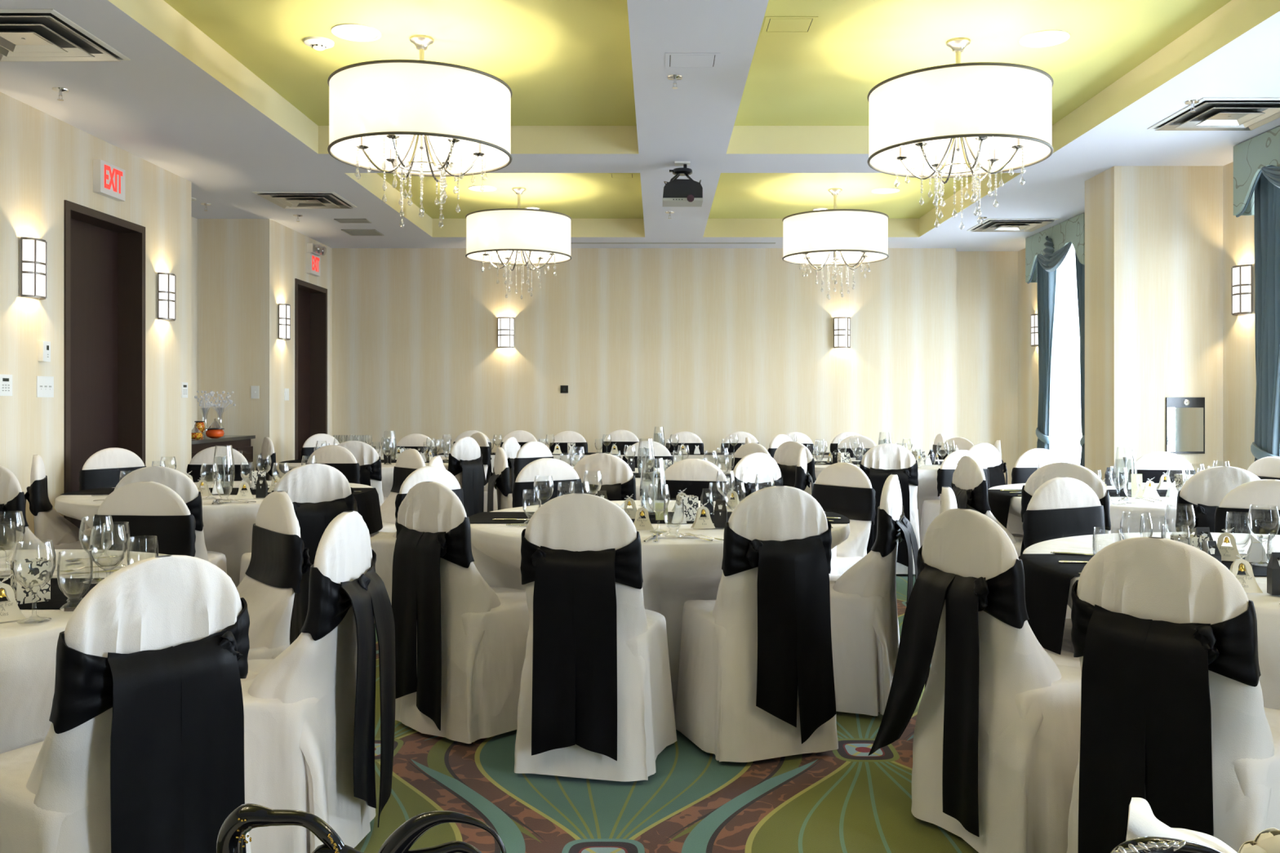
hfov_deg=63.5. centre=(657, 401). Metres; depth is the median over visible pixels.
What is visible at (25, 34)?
ceiling vent
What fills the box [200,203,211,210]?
sprinkler head
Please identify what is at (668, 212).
sprinkler head
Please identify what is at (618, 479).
banquet chair
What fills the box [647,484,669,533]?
wine glass
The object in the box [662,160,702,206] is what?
projector
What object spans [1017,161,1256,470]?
wall
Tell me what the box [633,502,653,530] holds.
card
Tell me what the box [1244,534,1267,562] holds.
box
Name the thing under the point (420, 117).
drum chandelier
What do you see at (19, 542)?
wine glass
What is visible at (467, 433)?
banquet chair
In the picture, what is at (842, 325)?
wall sconce
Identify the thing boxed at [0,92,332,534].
wall
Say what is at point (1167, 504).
wine glass
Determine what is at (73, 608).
water goblet
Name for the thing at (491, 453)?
table runner
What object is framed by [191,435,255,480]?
sideboard
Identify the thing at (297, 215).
sprinkler head
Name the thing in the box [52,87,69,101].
sprinkler head
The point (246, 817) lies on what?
centrepiece
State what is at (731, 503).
card
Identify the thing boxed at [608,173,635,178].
access panel
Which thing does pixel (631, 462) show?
box
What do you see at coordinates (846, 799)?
floor
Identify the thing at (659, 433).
hurricane vase
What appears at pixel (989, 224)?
ceiling vent
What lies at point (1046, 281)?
drape
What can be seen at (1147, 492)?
card
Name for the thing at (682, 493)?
card
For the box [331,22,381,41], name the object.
ceiling speaker
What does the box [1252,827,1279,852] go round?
rose
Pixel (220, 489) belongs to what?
box
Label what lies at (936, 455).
card
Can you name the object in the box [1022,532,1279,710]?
tablecloth
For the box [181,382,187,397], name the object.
keypad
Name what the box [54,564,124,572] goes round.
fork
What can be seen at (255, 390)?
light switch
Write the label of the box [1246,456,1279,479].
banquet chair
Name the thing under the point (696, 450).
box
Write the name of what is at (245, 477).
box
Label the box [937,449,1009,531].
banquet chair
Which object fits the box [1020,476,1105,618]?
banquet chair
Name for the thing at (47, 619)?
wine glass
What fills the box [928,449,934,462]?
box
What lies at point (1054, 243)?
valance
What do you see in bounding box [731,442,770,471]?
banquet chair
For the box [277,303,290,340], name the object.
wall sconce
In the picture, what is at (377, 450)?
side table
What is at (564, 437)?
banquet chair
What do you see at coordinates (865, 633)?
banquet chair
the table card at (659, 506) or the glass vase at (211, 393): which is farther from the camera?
the glass vase at (211, 393)
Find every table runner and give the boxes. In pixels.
[0,577,104,608]
[61,488,382,534]
[279,459,486,485]
[437,452,833,454]
[469,511,849,523]
[632,472,732,477]
[814,461,942,464]
[987,489,1167,528]
[1017,554,1271,654]
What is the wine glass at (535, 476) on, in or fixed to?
on the table runner at (483, 517)
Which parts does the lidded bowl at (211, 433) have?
lid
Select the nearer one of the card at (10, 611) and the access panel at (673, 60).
the card at (10, 611)
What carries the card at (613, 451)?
on the table runner at (491, 453)
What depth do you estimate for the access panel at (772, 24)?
5.25 m
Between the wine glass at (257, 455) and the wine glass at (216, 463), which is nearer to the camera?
the wine glass at (216, 463)
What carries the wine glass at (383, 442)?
on the tablecloth at (387, 470)
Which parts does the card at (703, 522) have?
card panel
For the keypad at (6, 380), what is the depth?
5.78 m
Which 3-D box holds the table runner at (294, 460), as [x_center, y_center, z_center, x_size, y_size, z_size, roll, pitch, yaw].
[-2.358,0.622,8.950,1.732,0.212,0.441,0,0,0]
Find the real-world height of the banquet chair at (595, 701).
0.947 m
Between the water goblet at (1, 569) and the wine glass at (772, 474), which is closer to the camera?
the water goblet at (1, 569)
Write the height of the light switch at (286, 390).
0.118 m
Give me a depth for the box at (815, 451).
10.14 m
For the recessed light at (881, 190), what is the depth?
9.37 m
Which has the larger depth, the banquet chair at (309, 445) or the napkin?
the banquet chair at (309, 445)
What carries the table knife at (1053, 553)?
on the table runner at (1047, 580)
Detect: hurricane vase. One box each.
[212,444,235,488]
[382,431,396,459]
[637,438,654,476]
[640,457,666,516]
[653,427,665,444]
[877,431,891,444]
[1113,447,1137,493]
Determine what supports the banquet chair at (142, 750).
on the floor
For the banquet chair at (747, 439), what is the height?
0.946 m
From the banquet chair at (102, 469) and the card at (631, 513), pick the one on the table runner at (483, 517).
the card at (631, 513)
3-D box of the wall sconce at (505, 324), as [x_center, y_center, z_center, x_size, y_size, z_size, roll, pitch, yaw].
[-1.697,-0.770,11.557,0.186,0.342,0.084,0,0,0]
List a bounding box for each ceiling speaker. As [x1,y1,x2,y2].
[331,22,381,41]
[468,185,496,191]
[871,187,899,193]
[1019,29,1070,47]
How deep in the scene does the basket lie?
0.84 m
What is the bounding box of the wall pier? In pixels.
[1084,165,1222,482]
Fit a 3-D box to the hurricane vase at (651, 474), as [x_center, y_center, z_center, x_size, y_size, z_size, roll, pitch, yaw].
[-0.020,0.386,4.660,0.120,0.262,0.120,0,0,20]
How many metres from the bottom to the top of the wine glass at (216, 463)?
0.187 m
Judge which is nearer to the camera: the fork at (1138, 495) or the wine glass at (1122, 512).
the wine glass at (1122, 512)
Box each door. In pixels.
[63,200,145,528]
[294,278,327,459]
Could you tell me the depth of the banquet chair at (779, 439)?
9.30 m
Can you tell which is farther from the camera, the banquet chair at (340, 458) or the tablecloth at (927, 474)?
the tablecloth at (927, 474)
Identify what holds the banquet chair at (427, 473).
on the floor
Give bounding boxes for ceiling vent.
[0,8,130,61]
[252,191,357,208]
[333,218,371,222]
[341,229,384,235]
[966,218,1058,231]
[1146,97,1279,130]
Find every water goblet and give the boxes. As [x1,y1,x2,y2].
[0,522,16,571]
[57,550,93,611]
[101,522,130,570]
[126,536,158,565]
[215,474,232,503]
[240,462,253,484]
[522,489,541,523]
[663,498,684,537]
[708,482,725,515]
[724,453,734,474]
[814,446,824,464]
[1092,527,1121,555]
[1123,475,1140,503]
[1139,515,1166,538]
[1160,524,1190,545]
[1177,538,1208,554]
[1225,511,1252,556]
[1266,533,1270,562]
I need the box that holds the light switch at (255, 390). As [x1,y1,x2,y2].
[250,386,259,398]
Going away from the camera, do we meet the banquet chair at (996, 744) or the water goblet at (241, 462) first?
the banquet chair at (996, 744)
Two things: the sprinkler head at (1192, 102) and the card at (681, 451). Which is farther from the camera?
the card at (681, 451)
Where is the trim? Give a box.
[570,242,775,244]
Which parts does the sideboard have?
cabinet door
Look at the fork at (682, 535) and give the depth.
3.89 m
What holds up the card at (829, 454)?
on the table runner at (816, 462)
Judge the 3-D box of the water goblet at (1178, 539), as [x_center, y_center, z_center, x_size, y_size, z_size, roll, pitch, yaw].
[1.445,0.444,2.790,0.079,0.143,0.079,0,0,-40]
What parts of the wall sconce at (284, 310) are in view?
plate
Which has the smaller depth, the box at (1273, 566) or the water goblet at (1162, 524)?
the box at (1273, 566)
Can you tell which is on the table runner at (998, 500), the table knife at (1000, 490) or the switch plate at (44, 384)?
the table knife at (1000, 490)
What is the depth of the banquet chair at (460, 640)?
3.80 m
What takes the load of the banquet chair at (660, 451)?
on the floor
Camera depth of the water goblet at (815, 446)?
8.49 m
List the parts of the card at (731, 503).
card panel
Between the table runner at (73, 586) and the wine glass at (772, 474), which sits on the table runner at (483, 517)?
the wine glass at (772, 474)
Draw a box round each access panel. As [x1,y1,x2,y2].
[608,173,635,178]
[665,53,719,68]
[761,16,817,33]
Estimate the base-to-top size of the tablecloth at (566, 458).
0.718 m
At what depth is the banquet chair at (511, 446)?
8.78 m
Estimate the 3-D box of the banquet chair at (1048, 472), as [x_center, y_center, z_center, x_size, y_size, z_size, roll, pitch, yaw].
[2.098,0.773,5.183,0.508,0.954,0.587,0,0,35]
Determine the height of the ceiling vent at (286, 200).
0.034 m
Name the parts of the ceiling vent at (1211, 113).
plate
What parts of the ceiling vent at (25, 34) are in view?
plate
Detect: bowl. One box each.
[191,424,203,439]
[205,418,224,438]
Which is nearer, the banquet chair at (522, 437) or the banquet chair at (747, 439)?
the banquet chair at (747, 439)
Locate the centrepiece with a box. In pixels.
[216,803,506,852]
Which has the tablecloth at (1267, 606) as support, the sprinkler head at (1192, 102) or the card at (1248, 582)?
the card at (1248, 582)
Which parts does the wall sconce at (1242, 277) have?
plate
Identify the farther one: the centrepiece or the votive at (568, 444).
the votive at (568, 444)
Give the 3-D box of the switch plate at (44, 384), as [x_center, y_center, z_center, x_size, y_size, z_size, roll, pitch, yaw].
[-3.646,-0.087,6.159,0.008,0.125,0.165,0,0,0]
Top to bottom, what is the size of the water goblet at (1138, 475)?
0.143 m
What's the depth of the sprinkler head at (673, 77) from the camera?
5.47 m
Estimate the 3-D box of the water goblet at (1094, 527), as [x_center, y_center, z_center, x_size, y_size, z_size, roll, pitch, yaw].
[1.317,0.444,3.029,0.079,0.143,0.079,0,0,12]
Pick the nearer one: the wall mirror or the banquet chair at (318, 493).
the banquet chair at (318, 493)
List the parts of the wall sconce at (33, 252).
plate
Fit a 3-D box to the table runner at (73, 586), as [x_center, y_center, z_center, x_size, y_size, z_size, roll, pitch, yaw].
[-2.100,0.517,2.800,1.688,0.002,0.440,0,0,0]
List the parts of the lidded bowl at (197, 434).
lid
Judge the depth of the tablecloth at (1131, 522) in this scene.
5.17 m
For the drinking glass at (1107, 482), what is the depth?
6.32 m
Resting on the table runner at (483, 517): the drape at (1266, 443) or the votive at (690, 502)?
the votive at (690, 502)
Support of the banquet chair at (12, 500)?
on the floor
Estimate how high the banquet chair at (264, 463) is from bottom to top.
0.957 m
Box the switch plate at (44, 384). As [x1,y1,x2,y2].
[35,376,53,397]
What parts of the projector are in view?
mount arm, ceiling plate, trim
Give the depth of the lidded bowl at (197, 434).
8.52 m
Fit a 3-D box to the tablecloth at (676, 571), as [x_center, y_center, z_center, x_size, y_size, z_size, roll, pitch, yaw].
[-0.018,0.879,4.610,1.788,0.718,1.679,0,0,0]
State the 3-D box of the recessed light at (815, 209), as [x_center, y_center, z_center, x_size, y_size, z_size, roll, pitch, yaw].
[1.620,-1.911,10.300,0.150,0.008,0.150,0,0,0]
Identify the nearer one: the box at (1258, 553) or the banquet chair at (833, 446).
the box at (1258, 553)
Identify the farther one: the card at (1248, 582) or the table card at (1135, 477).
the table card at (1135, 477)
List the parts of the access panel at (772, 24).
panel door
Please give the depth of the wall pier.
7.55 m
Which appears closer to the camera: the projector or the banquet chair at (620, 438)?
the projector
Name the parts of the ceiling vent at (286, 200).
plate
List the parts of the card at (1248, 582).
card panel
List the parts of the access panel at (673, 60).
panel door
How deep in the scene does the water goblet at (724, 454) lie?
7.38 m
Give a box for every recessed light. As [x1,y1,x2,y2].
[524,206,539,208]
[812,208,827,210]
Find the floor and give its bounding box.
[353,573,978,852]
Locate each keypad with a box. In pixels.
[0,373,12,395]
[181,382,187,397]
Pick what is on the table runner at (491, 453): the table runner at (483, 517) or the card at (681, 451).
the card at (681, 451)
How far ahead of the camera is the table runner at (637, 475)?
7.21 m
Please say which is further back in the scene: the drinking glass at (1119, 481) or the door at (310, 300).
the door at (310, 300)
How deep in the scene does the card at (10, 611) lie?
2.44 m
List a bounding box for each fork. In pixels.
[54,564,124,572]
[222,498,248,502]
[226,498,255,502]
[675,533,712,541]
[684,532,723,540]
[1133,497,1154,502]
[1137,495,1162,501]
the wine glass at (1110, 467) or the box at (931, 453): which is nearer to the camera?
the wine glass at (1110, 467)
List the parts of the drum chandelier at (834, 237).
arm, arm, arm, rod, lamp shade, arm, arm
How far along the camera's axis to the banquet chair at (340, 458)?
7.07 m
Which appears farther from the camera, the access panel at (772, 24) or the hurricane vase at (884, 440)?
the hurricane vase at (884, 440)
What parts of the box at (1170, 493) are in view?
gown panel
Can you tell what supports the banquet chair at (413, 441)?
on the floor
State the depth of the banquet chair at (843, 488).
5.28 m
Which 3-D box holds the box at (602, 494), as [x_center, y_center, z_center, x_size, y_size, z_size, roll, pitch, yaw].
[-0.251,0.460,4.677,0.052,0.112,0.036,0,0,-13]
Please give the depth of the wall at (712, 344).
11.60 m
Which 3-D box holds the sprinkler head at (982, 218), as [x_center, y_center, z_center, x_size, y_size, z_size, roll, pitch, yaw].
[3.040,-1.691,9.670,0.084,0.058,0.084,0,0,0]
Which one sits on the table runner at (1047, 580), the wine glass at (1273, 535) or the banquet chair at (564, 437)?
the wine glass at (1273, 535)
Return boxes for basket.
[1110,836,1222,852]
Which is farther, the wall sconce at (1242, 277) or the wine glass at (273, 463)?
the wall sconce at (1242, 277)
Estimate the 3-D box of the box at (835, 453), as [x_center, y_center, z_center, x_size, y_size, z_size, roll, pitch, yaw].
[1.488,0.460,8.602,0.036,0.112,0.052,0,0,-44]
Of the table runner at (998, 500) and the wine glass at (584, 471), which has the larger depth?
the table runner at (998, 500)
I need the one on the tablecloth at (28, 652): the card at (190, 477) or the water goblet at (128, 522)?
the water goblet at (128, 522)
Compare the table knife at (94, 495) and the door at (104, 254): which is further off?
the door at (104, 254)
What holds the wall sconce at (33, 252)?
attached to the wall at (46, 161)
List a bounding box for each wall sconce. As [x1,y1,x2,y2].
[19,236,47,299]
[156,272,175,320]
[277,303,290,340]
[497,316,514,347]
[833,316,850,347]
[1030,313,1038,346]
[1231,264,1253,315]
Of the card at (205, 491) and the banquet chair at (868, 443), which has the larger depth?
the banquet chair at (868, 443)
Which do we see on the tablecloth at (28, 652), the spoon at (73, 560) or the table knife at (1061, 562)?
the spoon at (73, 560)
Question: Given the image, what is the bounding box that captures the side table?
[374,448,381,456]
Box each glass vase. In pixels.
[194,390,217,436]
[194,421,204,438]
[206,391,235,436]
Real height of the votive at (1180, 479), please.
0.105 m
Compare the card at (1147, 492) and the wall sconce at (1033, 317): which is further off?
the wall sconce at (1033, 317)
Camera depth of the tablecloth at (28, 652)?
2.38 m
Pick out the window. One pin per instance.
(1071, 256)
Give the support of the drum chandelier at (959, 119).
hanging from the ceiling
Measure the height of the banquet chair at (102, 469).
0.961 m
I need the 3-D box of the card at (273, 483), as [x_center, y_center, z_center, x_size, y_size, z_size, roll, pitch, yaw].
[-2.167,0.462,5.882,0.096,0.109,0.040,0,0,7]
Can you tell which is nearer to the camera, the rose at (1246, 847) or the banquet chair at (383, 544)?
the rose at (1246, 847)
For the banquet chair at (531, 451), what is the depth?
7.87 m
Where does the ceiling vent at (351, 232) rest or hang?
in the ceiling
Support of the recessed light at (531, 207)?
in the ceiling
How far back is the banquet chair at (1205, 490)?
4.78 m
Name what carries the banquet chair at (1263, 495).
on the floor
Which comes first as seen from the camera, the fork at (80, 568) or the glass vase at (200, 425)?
the fork at (80, 568)
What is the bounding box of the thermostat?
[38,341,50,361]
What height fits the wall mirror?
0.410 m
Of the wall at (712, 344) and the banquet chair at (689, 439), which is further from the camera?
the wall at (712, 344)
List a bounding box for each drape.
[1035,254,1057,450]
[1075,251,1084,466]
[1250,166,1279,461]
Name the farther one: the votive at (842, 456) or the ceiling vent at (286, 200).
the ceiling vent at (286, 200)
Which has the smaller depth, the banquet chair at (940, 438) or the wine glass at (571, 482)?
the wine glass at (571, 482)
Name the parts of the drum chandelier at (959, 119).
arm, bulb, arm, arm, rod, lamp shade, arm, arm, arm, bulb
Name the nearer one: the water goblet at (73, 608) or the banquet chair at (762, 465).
the water goblet at (73, 608)
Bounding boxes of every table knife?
[53,568,119,576]
[91,494,108,496]
[492,518,529,520]
[506,523,528,525]
[644,534,655,542]
[1000,489,1021,491]
[1050,551,1093,555]
[1057,560,1088,563]
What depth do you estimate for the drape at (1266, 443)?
6.75 m
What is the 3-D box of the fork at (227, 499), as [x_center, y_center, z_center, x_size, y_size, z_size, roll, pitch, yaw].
[-2.138,0.510,5.322,0.200,0.010,0.025,0,0,28]
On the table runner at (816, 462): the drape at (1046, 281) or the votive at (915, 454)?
the votive at (915, 454)
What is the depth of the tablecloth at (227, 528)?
5.33 m
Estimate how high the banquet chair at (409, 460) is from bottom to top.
0.940 m
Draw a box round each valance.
[1025,213,1084,284]
[1233,125,1279,217]
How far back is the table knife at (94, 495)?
5.63 m
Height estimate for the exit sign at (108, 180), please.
0.210 m
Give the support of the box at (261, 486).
on the tablecloth at (227, 528)
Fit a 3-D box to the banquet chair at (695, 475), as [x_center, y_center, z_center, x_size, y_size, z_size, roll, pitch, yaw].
[0.173,0.786,5.613,0.512,0.928,0.576,0,0,10]
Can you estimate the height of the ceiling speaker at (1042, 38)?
0.008 m
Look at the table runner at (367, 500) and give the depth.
5.91 m
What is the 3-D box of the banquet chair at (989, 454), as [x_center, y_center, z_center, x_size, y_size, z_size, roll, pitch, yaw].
[2.352,0.780,7.931,0.508,0.940,0.587,0,0,-30]
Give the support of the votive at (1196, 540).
on the table runner at (1047, 580)
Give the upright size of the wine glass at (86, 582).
0.187 m
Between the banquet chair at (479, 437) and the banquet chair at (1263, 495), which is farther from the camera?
the banquet chair at (479, 437)
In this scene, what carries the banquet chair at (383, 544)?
on the floor
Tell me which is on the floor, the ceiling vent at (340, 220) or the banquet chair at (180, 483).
the banquet chair at (180, 483)
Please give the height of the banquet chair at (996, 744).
0.947 m
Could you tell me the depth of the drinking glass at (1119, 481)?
5.87 m
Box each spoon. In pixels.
[64,555,117,562]
[652,533,662,542]
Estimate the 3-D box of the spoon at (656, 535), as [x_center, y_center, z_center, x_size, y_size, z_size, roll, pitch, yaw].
[-0.002,0.510,3.880,0.042,0.011,0.180,0,0,3]
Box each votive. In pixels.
[251,470,265,488]
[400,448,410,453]
[567,443,575,453]
[660,459,671,475]
[676,495,697,520]
[837,452,849,462]
[911,451,924,462]
[1170,533,1208,549]
[1174,473,1194,492]
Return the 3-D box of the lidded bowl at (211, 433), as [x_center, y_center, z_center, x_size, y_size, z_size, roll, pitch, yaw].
[-3.744,0.227,8.750,0.150,0.173,0.150,0,0,0]
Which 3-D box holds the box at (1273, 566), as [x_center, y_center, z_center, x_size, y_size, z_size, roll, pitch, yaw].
[1.666,0.460,2.766,0.052,0.112,0.036,0,0,10]
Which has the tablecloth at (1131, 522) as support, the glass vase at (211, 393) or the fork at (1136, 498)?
the fork at (1136, 498)
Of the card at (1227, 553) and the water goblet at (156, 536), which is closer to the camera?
the water goblet at (156, 536)
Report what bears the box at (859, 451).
on the tablecloth at (927, 474)
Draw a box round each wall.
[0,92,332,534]
[191,216,237,435]
[332,248,1017,484]
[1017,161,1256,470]
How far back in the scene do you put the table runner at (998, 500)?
5.75 m
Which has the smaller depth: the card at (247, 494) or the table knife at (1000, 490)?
the card at (247, 494)
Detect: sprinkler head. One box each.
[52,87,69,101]
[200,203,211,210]
[293,214,302,222]
[665,211,674,218]
[666,74,682,88]
[978,217,986,223]
[1184,99,1199,112]
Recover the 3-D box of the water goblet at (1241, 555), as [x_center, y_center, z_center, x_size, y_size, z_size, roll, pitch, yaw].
[1.943,0.444,3.457,0.079,0.143,0.079,0,0,31]
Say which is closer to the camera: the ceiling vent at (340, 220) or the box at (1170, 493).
the box at (1170, 493)
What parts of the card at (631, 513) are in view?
card panel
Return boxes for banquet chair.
[0,465,50,550]
[0,555,250,852]
[24,454,92,549]
[79,447,146,535]
[91,481,195,556]
[114,466,226,573]
[186,445,250,482]
[235,491,311,660]
[239,463,354,583]
[240,511,395,852]
[256,436,281,480]
[300,433,339,459]
[305,444,359,484]
[337,440,387,506]
[369,455,445,622]
[378,448,425,532]
[391,481,529,745]
[395,433,437,456]
[395,466,463,517]
[447,436,484,516]
[453,430,491,452]
[470,432,491,486]
[484,436,520,511]
[487,447,512,511]
[500,430,537,447]
[511,457,582,507]
[513,440,554,482]
[514,493,676,782]
[549,431,587,452]
[573,453,636,501]
[602,430,639,452]
[622,440,673,467]
[657,458,729,501]
[665,431,703,452]
[675,485,838,764]
[720,431,759,452]
[729,452,782,502]
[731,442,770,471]
[745,437,751,444]
[768,434,792,457]
[772,440,816,495]
[785,431,813,452]
[793,447,813,496]
[812,462,875,575]
[829,474,918,718]
[830,431,861,452]
[835,435,876,457]
[859,443,919,576]
[868,508,1081,852]
[919,443,1005,547]
[924,486,1074,687]
[932,433,946,459]
[937,437,973,459]
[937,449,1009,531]
[951,455,1023,556]
[994,440,1007,484]
[1011,448,1064,484]
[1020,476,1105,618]
[1021,462,1111,533]
[1066,537,1279,852]
[1128,451,1195,483]
[1175,466,1261,533]
[1214,479,1279,534]
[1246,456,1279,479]
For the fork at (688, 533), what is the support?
on the tablecloth at (676, 571)
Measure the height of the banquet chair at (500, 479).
0.942 m
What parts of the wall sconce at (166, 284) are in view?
plate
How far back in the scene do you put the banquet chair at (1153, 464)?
6.83 m
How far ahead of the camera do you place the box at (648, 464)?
6.83 m
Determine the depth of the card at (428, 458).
8.92 m
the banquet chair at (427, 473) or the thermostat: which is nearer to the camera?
the banquet chair at (427, 473)
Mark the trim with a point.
(571, 242)
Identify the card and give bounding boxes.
[0,574,26,622]
[185,471,193,481]
[196,476,212,496]
[234,478,253,499]
[267,473,279,492]
[393,446,400,458]
[426,449,432,461]
[552,443,562,453]
[609,444,619,453]
[623,493,641,519]
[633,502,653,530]
[643,456,655,471]
[655,502,668,519]
[671,488,686,511]
[678,444,687,453]
[690,502,715,528]
[725,486,739,509]
[826,450,832,462]
[915,453,924,466]
[933,453,939,464]
[1130,474,1142,497]
[1142,477,1159,497]
[1155,471,1170,489]
[1217,527,1240,561]
[1229,552,1262,593]
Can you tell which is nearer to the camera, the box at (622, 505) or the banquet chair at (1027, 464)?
the box at (622, 505)
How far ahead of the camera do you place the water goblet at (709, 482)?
4.72 m
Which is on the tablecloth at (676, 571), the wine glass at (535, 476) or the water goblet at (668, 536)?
the water goblet at (668, 536)
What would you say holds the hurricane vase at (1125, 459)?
on the table runner at (998, 500)
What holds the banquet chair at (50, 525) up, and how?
on the floor
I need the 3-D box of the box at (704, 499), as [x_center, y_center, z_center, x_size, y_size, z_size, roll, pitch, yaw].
[0.230,0.460,4.791,0.052,0.112,0.036,0,0,-16]
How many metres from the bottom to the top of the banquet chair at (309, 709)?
0.945 m
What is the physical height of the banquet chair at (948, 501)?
0.950 m
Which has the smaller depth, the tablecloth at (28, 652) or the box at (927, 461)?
the tablecloth at (28, 652)
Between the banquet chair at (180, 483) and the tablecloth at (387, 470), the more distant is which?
the tablecloth at (387, 470)
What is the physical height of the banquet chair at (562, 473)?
0.938 m
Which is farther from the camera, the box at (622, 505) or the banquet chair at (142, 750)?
the box at (622, 505)
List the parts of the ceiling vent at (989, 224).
plate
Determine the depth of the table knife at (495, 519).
4.49 m
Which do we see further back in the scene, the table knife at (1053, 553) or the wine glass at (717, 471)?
the wine glass at (717, 471)
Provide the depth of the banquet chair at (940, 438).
10.70 m
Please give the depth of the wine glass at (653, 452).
6.69 m
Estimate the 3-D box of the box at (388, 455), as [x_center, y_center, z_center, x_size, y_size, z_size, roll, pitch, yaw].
[-2.231,0.460,8.551,0.052,0.112,0.036,0,0,-3]
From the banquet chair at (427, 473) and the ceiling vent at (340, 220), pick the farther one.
the ceiling vent at (340, 220)
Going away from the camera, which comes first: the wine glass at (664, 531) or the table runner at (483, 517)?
the wine glass at (664, 531)
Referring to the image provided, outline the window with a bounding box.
[1067,252,1075,463]
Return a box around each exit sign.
[93,159,124,200]
[306,243,326,276]
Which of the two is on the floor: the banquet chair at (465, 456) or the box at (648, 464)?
the banquet chair at (465, 456)
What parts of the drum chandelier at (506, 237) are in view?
arm, arm, arm, lamp shade, rod, arm, arm, arm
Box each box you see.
[10,557,50,604]
[211,478,223,493]
[241,473,251,488]
[255,476,267,497]
[383,450,391,463]
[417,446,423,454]
[420,452,426,462]
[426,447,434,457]
[568,444,574,453]
[596,490,608,499]
[616,502,626,511]
[626,456,635,471]
[645,462,653,479]
[671,502,686,524]
[693,445,700,453]
[700,488,713,513]
[714,500,727,528]
[812,444,818,453]
[832,449,839,463]
[855,447,862,460]
[924,454,932,465]
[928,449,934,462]
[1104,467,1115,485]
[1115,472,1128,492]
[1165,480,1177,497]
[1194,527,1213,541]
[1200,540,1221,562]
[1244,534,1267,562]
[1266,551,1279,595]
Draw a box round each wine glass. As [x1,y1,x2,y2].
[0,511,25,577]
[12,540,56,624]
[79,515,114,584]
[88,524,127,572]
[200,462,218,498]
[256,455,271,485]
[271,462,289,483]
[382,441,393,464]
[533,475,553,503]
[568,481,590,494]
[582,471,602,494]
[640,452,654,480]
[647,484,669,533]
[715,471,734,511]
[724,482,745,511]
[755,474,774,491]
[1108,466,1128,504]
[1120,511,1152,539]
[1164,503,1195,534]
[1165,467,1186,506]
[1247,504,1279,566]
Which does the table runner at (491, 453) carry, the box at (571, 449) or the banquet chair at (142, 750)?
the box at (571, 449)
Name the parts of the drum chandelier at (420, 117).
arm, bulb, arm, arm, lamp shade, rod, arm, arm, bulb, arm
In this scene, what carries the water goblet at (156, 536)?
on the table runner at (73, 586)
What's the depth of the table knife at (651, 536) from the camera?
3.85 m
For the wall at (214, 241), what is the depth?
9.73 m
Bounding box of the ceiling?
[0,0,1279,251]
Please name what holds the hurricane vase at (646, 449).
on the table runner at (637, 475)
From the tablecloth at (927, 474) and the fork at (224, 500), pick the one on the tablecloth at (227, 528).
the fork at (224, 500)
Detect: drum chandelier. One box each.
[327,35,511,227]
[465,186,571,297]
[782,188,888,299]
[867,37,1053,229]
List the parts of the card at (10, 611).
card panel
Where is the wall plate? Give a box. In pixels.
[560,385,568,392]
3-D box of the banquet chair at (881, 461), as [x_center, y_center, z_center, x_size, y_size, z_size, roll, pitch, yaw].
[1.692,0.775,7.607,0.512,0.950,0.576,0,0,11]
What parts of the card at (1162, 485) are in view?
card panel, card panel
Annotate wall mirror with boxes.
[1165,397,1204,453]
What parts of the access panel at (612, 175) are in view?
panel door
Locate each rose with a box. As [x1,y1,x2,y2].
[1238,840,1266,852]
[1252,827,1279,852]
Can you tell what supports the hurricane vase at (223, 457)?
on the table runner at (367, 500)
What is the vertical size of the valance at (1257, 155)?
0.477 m
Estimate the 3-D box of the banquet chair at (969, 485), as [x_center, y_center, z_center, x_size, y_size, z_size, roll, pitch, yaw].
[1.933,0.777,5.773,0.576,0.947,0.512,0,0,-6]
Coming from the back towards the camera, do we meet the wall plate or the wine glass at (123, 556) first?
the wall plate
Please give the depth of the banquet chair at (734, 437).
10.94 m
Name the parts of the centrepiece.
scroll arm, scroll arm, scroll arm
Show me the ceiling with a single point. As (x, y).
(228, 98)
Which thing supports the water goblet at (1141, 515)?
on the table runner at (1047, 580)
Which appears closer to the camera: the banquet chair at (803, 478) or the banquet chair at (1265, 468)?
the banquet chair at (1265, 468)
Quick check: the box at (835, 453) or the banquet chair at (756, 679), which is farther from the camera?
the box at (835, 453)
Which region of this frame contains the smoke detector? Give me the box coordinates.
[303,35,334,50]
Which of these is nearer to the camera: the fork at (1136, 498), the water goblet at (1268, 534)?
the water goblet at (1268, 534)
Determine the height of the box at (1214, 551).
0.112 m
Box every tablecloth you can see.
[0,549,167,754]
[54,480,373,587]
[279,456,448,497]
[437,454,832,473]
[470,500,849,717]
[632,467,733,500]
[813,457,943,536]
[987,482,1177,534]
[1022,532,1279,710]
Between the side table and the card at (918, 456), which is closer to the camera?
the card at (918, 456)
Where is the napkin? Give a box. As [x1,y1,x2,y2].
[1125,797,1237,852]
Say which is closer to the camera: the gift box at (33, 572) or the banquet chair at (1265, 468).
the gift box at (33, 572)
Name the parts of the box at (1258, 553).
gown panel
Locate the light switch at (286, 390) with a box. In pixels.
[284,388,288,400]

